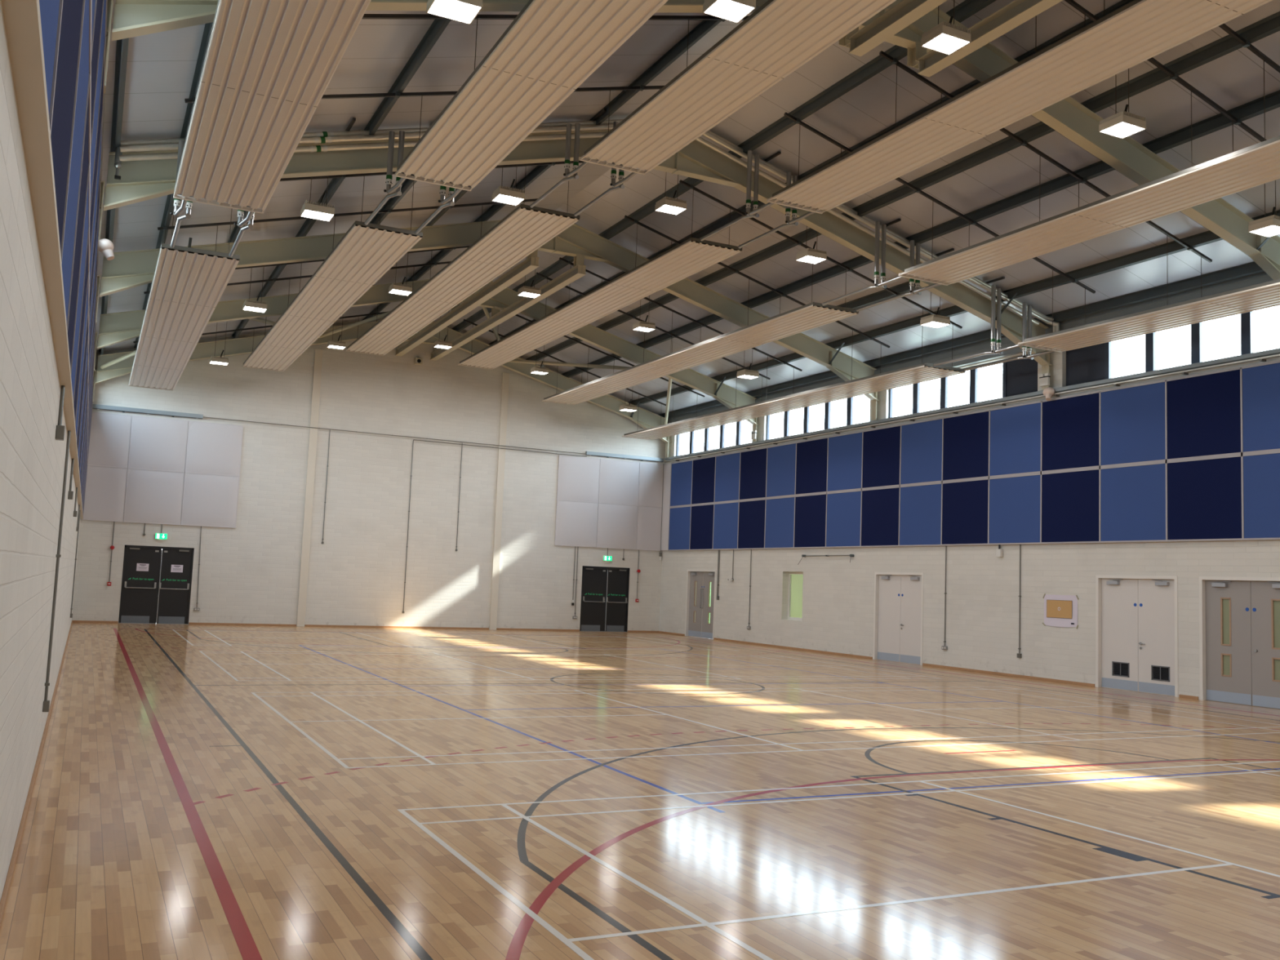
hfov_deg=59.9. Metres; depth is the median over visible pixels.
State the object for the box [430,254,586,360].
steel beam
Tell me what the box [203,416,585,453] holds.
cable conduit
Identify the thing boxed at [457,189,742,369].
panel
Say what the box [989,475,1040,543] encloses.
acoustic panel
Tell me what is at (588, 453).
steel trunking
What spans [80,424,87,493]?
acoustic panel
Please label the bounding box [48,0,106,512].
trim
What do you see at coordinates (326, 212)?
lamp
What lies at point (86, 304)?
acoustic panel
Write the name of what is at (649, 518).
board
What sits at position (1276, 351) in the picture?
trim
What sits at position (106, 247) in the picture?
detector
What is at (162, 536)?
exit sign
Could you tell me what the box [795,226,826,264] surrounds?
lamp
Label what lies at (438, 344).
lamp
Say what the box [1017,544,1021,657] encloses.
cable conduit
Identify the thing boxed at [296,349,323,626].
pilaster
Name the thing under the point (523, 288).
housing
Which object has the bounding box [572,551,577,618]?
cable conduit
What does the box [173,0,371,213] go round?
panel
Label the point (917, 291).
pipe riser
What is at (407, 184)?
roof purlin
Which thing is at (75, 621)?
baseboard
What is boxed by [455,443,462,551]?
cable conduit
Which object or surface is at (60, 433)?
cable conduit
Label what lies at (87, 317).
acoustic panel
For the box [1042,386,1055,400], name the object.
detector
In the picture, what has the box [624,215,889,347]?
channel
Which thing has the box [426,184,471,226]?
roof purlin
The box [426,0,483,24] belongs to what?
lamp
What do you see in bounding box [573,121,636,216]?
pipe riser
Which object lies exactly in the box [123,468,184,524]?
board
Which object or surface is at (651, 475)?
board
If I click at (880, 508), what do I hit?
acoustic panel
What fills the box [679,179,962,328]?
channel
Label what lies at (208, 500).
board
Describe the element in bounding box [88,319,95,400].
acoustic panel
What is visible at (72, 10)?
acoustic panel
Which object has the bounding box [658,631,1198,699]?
baseboard
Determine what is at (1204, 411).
acoustic panel
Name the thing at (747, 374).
lamp
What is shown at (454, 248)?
channel
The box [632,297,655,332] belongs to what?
lamp
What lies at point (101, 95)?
acoustic panel
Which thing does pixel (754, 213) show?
pipe riser
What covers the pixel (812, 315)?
panel
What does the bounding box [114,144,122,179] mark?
valve
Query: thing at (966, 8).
roof purlin
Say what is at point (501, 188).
housing
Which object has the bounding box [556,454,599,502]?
board
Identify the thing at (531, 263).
steel beam
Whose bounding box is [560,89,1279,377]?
roof purlin
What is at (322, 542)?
cable conduit
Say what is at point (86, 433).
acoustic panel
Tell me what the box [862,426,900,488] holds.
acoustic panel
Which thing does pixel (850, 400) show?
window
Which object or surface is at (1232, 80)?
ceiling
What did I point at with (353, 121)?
bracket
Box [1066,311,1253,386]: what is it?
window
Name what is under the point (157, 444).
board
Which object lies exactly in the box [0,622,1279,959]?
floor
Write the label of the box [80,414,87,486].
acoustic panel
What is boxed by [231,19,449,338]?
purlin
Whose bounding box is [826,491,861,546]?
acoustic panel
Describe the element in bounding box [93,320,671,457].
rafter
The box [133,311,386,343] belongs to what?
channel
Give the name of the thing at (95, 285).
acoustic panel
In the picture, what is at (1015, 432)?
acoustic panel
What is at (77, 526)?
cable conduit
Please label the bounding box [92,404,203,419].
steel trunking
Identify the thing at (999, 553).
wall sensor
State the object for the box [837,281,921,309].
roof purlin
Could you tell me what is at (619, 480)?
board
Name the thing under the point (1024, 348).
pipe riser
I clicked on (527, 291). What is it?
lamp
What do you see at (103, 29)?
acoustic panel
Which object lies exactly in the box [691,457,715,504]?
acoustic panel
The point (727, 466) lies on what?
acoustic panel
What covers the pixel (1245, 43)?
channel
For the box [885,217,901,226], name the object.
bracket
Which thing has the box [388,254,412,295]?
lamp
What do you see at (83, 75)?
acoustic panel
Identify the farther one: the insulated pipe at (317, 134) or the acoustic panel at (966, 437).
the acoustic panel at (966, 437)
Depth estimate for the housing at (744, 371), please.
28.15 m
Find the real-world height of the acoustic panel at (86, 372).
1.410 m
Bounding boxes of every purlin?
[98,37,128,354]
[133,22,213,350]
[227,205,248,242]
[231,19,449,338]
[362,14,720,319]
[369,173,421,224]
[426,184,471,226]
[451,0,996,332]
[488,0,1133,345]
[525,11,1279,360]
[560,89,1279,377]
[627,209,1279,405]
[658,261,1264,417]
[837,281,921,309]
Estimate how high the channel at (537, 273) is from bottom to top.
1.936 m
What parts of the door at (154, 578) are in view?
kick plate, kick plate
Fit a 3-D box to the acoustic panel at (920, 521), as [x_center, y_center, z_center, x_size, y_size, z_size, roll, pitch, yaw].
[6.697,0.840,26.422,0.078,1.410,1.464,5,-6,-26]
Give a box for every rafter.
[93,279,759,441]
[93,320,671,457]
[95,219,879,420]
[98,129,1053,390]
[103,0,1279,279]
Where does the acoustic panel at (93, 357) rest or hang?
attached to the wall at (32, 460)
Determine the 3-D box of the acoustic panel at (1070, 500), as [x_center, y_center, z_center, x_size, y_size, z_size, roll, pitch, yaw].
[8.699,0.545,22.403,0.078,1.410,1.464,5,-6,-26]
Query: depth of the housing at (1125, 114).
14.42 m
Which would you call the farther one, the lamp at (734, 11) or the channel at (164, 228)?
the channel at (164, 228)
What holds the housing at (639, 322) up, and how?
in the lamp at (641, 326)
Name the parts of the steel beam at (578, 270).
hanger post, hanger post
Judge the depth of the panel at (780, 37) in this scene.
14.21 m
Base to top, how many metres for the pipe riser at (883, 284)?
1.269 m
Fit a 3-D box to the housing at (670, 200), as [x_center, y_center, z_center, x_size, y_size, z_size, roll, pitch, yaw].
[0.546,-4.878,19.534,0.408,0.045,0.380,5,-6,-26]
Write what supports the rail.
attached to the wall at (982, 606)
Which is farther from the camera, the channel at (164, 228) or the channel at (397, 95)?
the channel at (164, 228)
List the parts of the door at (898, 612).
kick plate, kick plate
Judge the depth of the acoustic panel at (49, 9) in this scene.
2.85 m
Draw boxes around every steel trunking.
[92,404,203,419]
[585,451,663,462]
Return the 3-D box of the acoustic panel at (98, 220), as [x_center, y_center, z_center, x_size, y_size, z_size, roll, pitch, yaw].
[-6.590,-2.411,13.324,0.055,1.450,1.464,5,-6,-26]
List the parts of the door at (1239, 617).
vision panel, vision panel, kick plate, kick plate, vision panel, vision panel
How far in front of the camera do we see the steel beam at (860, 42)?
13.47 m
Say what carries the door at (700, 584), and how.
in the wall at (982, 606)
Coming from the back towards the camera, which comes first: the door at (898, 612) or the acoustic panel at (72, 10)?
the door at (898, 612)
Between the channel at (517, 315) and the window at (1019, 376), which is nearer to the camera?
the window at (1019, 376)
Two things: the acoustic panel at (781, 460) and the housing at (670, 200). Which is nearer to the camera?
the housing at (670, 200)
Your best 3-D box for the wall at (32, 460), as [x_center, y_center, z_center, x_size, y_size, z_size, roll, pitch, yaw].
[-7.673,-0.993,14.874,0.300,7.450,34.800,5,-6,-26]
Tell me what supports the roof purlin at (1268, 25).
attached to the rafter at (147, 180)
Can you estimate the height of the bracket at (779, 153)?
0.040 m
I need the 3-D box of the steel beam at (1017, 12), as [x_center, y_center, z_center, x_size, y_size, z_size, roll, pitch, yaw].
[6.218,-5.891,9.543,0.190,0.456,11.672,5,-6,-26]
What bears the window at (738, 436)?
in the wall at (982, 606)
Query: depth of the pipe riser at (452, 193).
17.02 m
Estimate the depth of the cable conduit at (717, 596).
34.72 m
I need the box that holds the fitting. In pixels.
[658,470,663,559]
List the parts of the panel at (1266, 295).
hanging chain, hanging chain, ribbed panel, hanging chain, hanging chain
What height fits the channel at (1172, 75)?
1.936 m
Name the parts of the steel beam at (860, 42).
hanger post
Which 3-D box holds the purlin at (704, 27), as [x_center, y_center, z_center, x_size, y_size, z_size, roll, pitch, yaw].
[-0.866,-5.971,18.799,0.120,0.146,34.500,5,-6,-26]
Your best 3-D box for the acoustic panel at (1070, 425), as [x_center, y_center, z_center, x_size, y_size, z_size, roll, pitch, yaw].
[8.758,-0.953,22.542,0.078,1.450,1.464,5,-6,-26]
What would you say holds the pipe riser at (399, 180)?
attached to the panel at (551, 47)
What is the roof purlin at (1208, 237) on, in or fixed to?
attached to the rafter at (147, 180)
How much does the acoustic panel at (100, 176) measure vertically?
1.450 m
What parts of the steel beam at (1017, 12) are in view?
hanger post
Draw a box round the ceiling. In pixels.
[95,0,1279,414]
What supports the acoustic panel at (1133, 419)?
attached to the wall at (982, 606)
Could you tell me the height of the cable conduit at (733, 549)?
0.953 m
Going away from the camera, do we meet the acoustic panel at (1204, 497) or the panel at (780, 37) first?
the panel at (780, 37)
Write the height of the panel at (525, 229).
1.136 m
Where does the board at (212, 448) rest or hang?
attached to the wall at (249, 572)
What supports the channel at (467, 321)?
attached to the roof purlin at (1255, 108)
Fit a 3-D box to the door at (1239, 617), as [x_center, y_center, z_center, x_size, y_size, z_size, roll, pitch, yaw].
[10.370,2.738,18.854,0.142,2.170,1.840,5,-6,-26]
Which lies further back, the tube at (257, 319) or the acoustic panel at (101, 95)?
the tube at (257, 319)
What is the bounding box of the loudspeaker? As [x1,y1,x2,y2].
[414,357,422,364]
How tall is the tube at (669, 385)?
0.927 m
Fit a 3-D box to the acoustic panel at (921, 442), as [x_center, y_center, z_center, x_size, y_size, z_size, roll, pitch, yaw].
[6.755,-0.658,26.561,0.078,1.450,1.464,5,-6,-26]
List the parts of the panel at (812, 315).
hanging chain, hanging chain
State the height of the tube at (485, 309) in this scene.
0.894 m
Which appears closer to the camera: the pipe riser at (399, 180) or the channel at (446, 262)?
the pipe riser at (399, 180)
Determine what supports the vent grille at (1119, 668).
attached to the door at (1136, 616)
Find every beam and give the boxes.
[95,93,104,324]
[395,248,539,355]
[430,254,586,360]
[667,271,1273,423]
[838,0,946,56]
[906,0,1062,76]
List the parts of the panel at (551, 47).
hanging chain, hanging chain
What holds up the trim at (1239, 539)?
attached to the wall at (982, 606)
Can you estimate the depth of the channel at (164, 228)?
20.92 m
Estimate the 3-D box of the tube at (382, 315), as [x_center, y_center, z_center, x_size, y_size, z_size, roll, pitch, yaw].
[-7.009,-4.757,31.464,6.235,0.908,0.108,-1,-6,35]
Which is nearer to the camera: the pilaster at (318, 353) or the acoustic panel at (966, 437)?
the acoustic panel at (966, 437)
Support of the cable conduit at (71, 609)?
attached to the wall at (32, 460)
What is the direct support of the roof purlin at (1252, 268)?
attached to the rafter at (147, 180)
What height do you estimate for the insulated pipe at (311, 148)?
2.418 m
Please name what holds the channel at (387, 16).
attached to the purlin at (704, 27)
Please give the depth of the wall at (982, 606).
24.80 m
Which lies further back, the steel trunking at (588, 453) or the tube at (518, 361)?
the steel trunking at (588, 453)
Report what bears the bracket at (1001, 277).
attached to the ceiling
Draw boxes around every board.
[80,466,127,522]
[87,411,131,468]
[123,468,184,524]
[127,415,188,472]
[180,472,239,528]
[184,420,243,476]
[554,500,598,547]
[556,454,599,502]
[596,502,638,549]
[598,458,639,506]
[636,506,662,551]
[638,462,663,507]
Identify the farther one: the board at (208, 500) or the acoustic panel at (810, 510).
the board at (208, 500)
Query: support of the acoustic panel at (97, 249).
attached to the wall at (32, 460)
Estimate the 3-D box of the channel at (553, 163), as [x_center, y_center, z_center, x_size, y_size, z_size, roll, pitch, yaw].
[-4.143,-5.232,18.904,7.111,1.936,0.070,5,-6,-26]
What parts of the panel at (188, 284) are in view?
hanging chain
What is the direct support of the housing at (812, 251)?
in the lamp at (811, 255)
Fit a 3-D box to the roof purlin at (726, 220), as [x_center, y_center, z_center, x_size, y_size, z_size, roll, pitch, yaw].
[2.812,-5.450,20.593,0.120,0.176,34.500,5,-6,-26]
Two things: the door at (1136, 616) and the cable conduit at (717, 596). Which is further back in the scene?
the cable conduit at (717, 596)
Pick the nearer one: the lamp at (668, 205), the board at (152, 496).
the lamp at (668, 205)
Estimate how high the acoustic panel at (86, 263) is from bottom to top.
1.410 m
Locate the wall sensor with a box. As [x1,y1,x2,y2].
[995,544,1003,556]
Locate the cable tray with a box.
[664,354,1279,462]
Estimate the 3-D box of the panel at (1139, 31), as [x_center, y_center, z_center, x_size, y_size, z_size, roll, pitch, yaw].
[6.114,-5.744,12.160,1.138,1.163,15.482,5,-6,-26]
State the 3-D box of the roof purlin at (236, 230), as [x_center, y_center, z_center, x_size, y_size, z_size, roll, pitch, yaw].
[-5.373,-5.027,16.484,0.120,0.146,34.500,5,-6,-26]
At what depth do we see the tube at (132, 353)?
29.92 m
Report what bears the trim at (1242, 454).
attached to the wall at (982, 606)
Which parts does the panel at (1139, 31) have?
hanging chain, hanging chain, hanging chain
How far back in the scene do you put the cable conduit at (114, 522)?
30.66 m
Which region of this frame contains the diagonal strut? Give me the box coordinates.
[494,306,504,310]
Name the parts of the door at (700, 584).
kick plate, vision panel, kick plate, vision panel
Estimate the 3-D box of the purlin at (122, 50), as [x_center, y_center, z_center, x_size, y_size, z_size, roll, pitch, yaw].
[-7.319,-4.619,15.485,0.120,0.146,34.500,5,-6,-26]
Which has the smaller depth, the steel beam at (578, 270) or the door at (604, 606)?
the steel beam at (578, 270)
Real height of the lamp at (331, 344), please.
1.209 m
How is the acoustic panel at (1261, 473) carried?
attached to the wall at (982, 606)
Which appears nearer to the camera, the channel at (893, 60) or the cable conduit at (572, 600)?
the channel at (893, 60)
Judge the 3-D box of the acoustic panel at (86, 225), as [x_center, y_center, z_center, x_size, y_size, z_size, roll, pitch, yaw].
[-3.978,-1.306,7.826,0.055,1.410,1.464,5,-6,-26]
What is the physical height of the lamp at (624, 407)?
1.228 m
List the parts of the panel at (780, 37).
hanging chain, hanging chain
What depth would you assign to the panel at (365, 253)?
22.42 m
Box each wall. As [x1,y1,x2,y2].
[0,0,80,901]
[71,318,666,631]
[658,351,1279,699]
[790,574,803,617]
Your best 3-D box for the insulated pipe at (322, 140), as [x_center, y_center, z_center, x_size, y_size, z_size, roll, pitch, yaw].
[0.784,-4.801,19.099,17.555,2.870,0.171,5,-6,-26]
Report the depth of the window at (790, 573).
31.52 m
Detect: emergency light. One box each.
[751,430,756,439]
[1039,373,1050,386]
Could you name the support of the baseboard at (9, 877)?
attached to the wall at (32, 460)
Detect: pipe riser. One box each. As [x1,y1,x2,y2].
[169,140,192,248]
[228,206,254,257]
[364,130,405,225]
[414,179,462,234]
[529,123,588,208]
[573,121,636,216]
[700,150,773,240]
[737,172,815,248]
[822,221,904,305]
[856,240,941,311]
[933,284,1022,366]
[964,302,1056,371]
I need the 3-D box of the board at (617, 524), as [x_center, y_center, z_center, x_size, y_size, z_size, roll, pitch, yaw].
[-0.763,1.577,37.564,1.482,1.490,0.078,5,-6,-26]
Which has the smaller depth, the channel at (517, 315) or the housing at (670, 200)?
the housing at (670, 200)
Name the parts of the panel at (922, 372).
ribbed panel, hanging chain, hanging chain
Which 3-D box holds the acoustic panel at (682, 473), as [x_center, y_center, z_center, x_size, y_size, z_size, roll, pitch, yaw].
[1.416,0.128,37.279,0.078,1.450,1.464,5,-6,-26]
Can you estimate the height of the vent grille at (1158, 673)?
0.270 m
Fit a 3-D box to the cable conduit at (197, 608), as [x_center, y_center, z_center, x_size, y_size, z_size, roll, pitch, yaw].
[-12.545,2.517,31.645,0.150,2.415,0.048,5,-6,-26]
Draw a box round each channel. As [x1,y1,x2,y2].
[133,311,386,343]
[143,261,451,293]
[157,198,542,231]
[184,84,664,103]
[235,245,470,269]
[280,160,583,181]
[361,13,748,22]
[463,319,666,405]
[515,314,704,397]
[535,272,770,379]
[559,257,802,371]
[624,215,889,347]
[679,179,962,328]
[783,111,1095,293]
[879,50,1212,262]
[1064,0,1266,142]
[1218,23,1279,72]
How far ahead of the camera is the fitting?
38.25 m
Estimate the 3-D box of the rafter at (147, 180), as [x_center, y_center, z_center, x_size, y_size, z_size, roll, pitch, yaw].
[0.711,-4.405,19.174,17.966,3.670,0.719,5,-6,-26]
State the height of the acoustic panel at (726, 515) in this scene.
1.410 m
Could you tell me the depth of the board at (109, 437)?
30.77 m
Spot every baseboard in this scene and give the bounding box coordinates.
[0,620,72,927]
[72,620,658,632]
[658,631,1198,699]
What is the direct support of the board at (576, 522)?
attached to the wall at (249, 572)
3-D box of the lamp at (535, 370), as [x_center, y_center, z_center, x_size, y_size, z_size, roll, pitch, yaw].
[-2.996,-3.810,33.366,0.440,1.209,0.380,5,-6,-26]
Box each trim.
[0,0,83,519]
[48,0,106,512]
[664,347,1279,460]
[667,360,1279,549]
[667,537,1279,551]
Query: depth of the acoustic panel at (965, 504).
25.04 m
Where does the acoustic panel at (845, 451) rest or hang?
attached to the wall at (982, 606)
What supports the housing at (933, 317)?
in the lamp at (935, 321)
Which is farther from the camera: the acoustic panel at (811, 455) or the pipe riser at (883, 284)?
the acoustic panel at (811, 455)
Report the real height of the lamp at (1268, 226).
1.228 m
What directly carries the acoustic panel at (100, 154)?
attached to the wall at (32, 460)
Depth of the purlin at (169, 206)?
14.99 m
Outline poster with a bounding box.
[1042,593,1078,628]
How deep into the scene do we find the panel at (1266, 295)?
18.80 m
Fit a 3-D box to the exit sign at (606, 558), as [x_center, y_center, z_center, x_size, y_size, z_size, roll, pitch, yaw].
[-1.092,2.653,37.333,0.310,0.200,0.062,5,-6,-26]
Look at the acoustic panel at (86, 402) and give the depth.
17.47 m
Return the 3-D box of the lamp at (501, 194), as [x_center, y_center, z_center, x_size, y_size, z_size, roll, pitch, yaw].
[-2.135,-5.183,18.221,0.440,1.209,0.380,5,-6,-26]
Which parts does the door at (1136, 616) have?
kick plate, kick plate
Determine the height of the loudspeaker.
0.200 m
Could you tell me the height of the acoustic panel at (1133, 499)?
1.410 m
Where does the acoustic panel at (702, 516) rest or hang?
attached to the wall at (982, 606)
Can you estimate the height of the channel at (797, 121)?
1.936 m
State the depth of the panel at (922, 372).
27.98 m
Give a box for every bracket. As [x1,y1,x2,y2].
[345,117,355,130]
[764,151,781,161]
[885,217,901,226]
[935,248,954,256]
[985,276,1004,284]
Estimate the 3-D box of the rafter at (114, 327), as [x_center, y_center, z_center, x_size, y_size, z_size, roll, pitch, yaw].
[-4.317,-3.665,29.267,17.966,3.670,0.719,5,-6,-26]
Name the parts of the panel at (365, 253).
hanging chain, hanging chain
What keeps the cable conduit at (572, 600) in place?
attached to the wall at (249, 572)
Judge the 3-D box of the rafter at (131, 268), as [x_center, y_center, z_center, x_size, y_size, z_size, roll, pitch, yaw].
[-1.803,-4.035,24.220,17.966,3.670,0.719,5,-6,-26]
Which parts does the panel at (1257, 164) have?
hanging chain, hanging chain, hanging chain, hanging chain, ribbed panel, hanging chain, hanging chain, hanging chain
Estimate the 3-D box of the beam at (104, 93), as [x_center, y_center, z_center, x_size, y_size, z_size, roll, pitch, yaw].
[-7.502,-4.417,15.379,0.074,0.510,34.500,5,-6,-26]
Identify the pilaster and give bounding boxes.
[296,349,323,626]
[488,372,509,630]
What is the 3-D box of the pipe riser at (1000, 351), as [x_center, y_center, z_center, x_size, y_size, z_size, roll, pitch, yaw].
[6.792,-3.121,22.348,0.284,1.380,2.501,5,-6,-26]
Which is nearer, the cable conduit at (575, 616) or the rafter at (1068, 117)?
the rafter at (1068, 117)
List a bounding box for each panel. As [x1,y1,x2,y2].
[39,0,59,114]
[50,0,83,249]
[62,0,88,321]
[67,94,88,368]
[71,186,88,398]
[73,244,88,417]
[75,285,88,436]
[76,317,88,448]
[78,342,88,459]
[79,372,87,467]
[79,388,87,475]
[80,402,87,484]
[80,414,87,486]
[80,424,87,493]
[81,433,87,494]
[88,176,100,315]
[88,219,98,337]
[88,248,97,354]
[88,284,96,368]
[88,297,96,390]
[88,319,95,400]
[88,339,94,409]
[88,357,93,417]
[89,0,106,204]
[89,57,104,248]
[89,125,102,280]
[90,0,102,136]
[91,0,95,40]
[128,209,239,391]
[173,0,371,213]
[242,175,422,371]
[345,165,579,355]
[395,0,668,191]
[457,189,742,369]
[542,263,858,404]
[579,0,896,174]
[622,308,965,439]
[660,463,671,550]
[668,506,690,549]
[670,460,692,506]
[689,504,713,549]
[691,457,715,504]
[713,502,738,548]
[714,453,740,502]
[737,499,765,548]
[739,448,766,499]
[764,497,794,547]
[766,0,1272,213]
[766,443,795,497]
[794,494,826,546]
[795,438,827,493]
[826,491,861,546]
[827,432,862,491]
[861,487,899,546]
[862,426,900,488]
[898,58,1279,285]
[899,484,941,545]
[900,418,942,484]
[942,411,988,479]
[942,479,988,544]
[989,402,1040,475]
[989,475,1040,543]
[1017,234,1279,352]
[1041,469,1098,542]
[1042,392,1098,471]
[1101,382,1165,465]
[1101,463,1165,541]
[1167,369,1240,458]
[1167,456,1241,539]
[1242,362,1279,452]
[1243,453,1279,537]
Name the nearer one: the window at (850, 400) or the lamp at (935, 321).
the lamp at (935, 321)
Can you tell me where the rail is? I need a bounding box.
[797,554,853,564]
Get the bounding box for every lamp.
[208,324,228,365]
[242,265,267,312]
[300,176,334,221]
[327,320,346,349]
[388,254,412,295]
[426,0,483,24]
[433,316,452,349]
[491,164,524,205]
[517,257,541,297]
[530,348,548,374]
[619,388,637,412]
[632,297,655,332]
[654,174,687,214]
[702,0,755,22]
[736,355,759,378]
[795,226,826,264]
[920,0,971,55]
[920,292,950,328]
[1098,68,1146,138]
[1248,180,1279,237]
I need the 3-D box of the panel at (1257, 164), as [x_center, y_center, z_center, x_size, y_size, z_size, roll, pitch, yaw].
[8.616,-4.740,13.332,1.138,1.237,15.482,5,-6,-26]
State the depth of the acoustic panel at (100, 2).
6.77 m
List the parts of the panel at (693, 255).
hanging chain, hanging chain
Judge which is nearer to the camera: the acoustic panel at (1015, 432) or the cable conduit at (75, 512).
the cable conduit at (75, 512)
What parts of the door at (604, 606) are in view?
kick plate, kick plate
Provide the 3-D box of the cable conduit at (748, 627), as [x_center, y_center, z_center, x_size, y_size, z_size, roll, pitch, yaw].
[3.269,3.245,33.014,0.048,2.375,0.150,5,-6,-26]
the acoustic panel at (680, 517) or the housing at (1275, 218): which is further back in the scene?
the acoustic panel at (680, 517)
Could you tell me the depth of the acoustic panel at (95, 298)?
17.61 m
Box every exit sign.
[155,533,167,540]
[603,555,612,561]
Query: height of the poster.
0.680 m
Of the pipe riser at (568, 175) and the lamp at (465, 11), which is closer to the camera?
the lamp at (465, 11)
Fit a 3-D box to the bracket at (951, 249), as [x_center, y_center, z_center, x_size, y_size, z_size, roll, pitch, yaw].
[5.879,-4.406,21.563,0.040,0.040,0.600,5,-6,-26]
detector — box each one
[97,238,114,260]
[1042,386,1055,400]
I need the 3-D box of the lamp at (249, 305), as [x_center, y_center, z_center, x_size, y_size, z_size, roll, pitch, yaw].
[-7.965,-4.146,23.078,0.440,1.228,0.380,5,-6,-26]
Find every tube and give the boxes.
[100,323,209,368]
[248,317,320,337]
[320,310,391,337]
[482,306,500,341]
[508,359,631,369]
[664,377,672,424]
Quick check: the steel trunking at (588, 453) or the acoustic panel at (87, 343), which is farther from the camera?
the steel trunking at (588, 453)
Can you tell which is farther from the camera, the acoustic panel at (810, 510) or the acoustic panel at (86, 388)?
the acoustic panel at (810, 510)
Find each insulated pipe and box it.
[119,124,1059,331]
[119,132,1039,325]
[120,119,1055,332]
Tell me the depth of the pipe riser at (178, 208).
15.31 m
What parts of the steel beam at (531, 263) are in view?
hanger post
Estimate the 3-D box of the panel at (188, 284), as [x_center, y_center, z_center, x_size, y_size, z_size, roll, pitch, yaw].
[-10.074,-3.650,23.871,1.138,1.316,14.882,5,-6,-26]
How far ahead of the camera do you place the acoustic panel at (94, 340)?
20.35 m
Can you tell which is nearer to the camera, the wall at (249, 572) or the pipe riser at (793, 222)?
the pipe riser at (793, 222)
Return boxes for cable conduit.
[42,430,71,711]
[55,385,65,440]
[67,458,74,499]
[70,510,80,617]
[73,487,77,516]
[75,504,79,531]
[109,521,115,582]
[194,526,201,610]
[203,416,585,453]
[321,430,330,543]
[402,439,586,613]
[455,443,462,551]
[571,546,575,605]
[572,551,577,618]
[636,550,639,599]
[716,550,719,599]
[732,549,733,580]
[746,549,751,629]
[941,546,947,649]
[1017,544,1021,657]
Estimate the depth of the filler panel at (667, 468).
38.15 m
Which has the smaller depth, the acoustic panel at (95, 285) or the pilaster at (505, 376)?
the acoustic panel at (95, 285)
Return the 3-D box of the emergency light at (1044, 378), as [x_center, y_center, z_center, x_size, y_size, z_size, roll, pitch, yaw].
[8.432,-2.087,23.124,0.075,0.250,0.240,5,-6,-26]
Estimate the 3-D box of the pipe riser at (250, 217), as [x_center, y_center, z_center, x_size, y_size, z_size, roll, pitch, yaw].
[-5.784,-4.174,16.161,0.274,1.351,2.501,5,-6,-26]
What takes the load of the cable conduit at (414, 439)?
attached to the wall at (249, 572)
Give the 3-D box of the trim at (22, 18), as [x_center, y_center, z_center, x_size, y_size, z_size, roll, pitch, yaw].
[-7.481,-0.078,14.741,0.065,0.031,33.910,5,-6,-26]
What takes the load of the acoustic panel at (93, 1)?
attached to the wall at (32, 460)
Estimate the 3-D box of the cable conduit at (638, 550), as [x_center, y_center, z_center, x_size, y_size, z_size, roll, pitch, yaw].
[-0.070,3.225,37.812,0.040,1.690,0.040,5,-6,-26]
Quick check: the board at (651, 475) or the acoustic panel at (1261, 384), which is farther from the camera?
the board at (651, 475)
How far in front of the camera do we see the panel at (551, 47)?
12.76 m
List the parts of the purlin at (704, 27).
pipe bracket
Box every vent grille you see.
[1111,661,1128,677]
[1151,665,1169,681]
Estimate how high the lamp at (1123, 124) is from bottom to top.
1.209 m
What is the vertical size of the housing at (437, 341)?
0.045 m
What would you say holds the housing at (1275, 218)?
in the lamp at (1268, 226)
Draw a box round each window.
[675,421,741,456]
[766,396,853,439]
[787,571,803,620]
[888,354,1037,417]
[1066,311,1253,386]
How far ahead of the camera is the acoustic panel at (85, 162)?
6.52 m
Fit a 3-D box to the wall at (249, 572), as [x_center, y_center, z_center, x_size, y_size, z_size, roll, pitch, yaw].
[-7.261,-0.368,34.683,18.570,9.900,0.300,5,-6,-26]
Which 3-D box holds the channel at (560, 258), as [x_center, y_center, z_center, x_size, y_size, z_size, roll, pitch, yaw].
[1.195,-4.149,28.313,7.111,1.936,0.070,5,-6,-26]
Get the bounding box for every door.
[118,545,194,624]
[579,565,630,631]
[684,569,715,639]
[872,572,924,665]
[1095,574,1177,697]
[1199,576,1279,709]
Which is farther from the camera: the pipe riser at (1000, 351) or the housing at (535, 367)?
the housing at (535, 367)
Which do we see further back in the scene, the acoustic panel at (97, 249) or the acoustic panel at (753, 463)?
the acoustic panel at (753, 463)

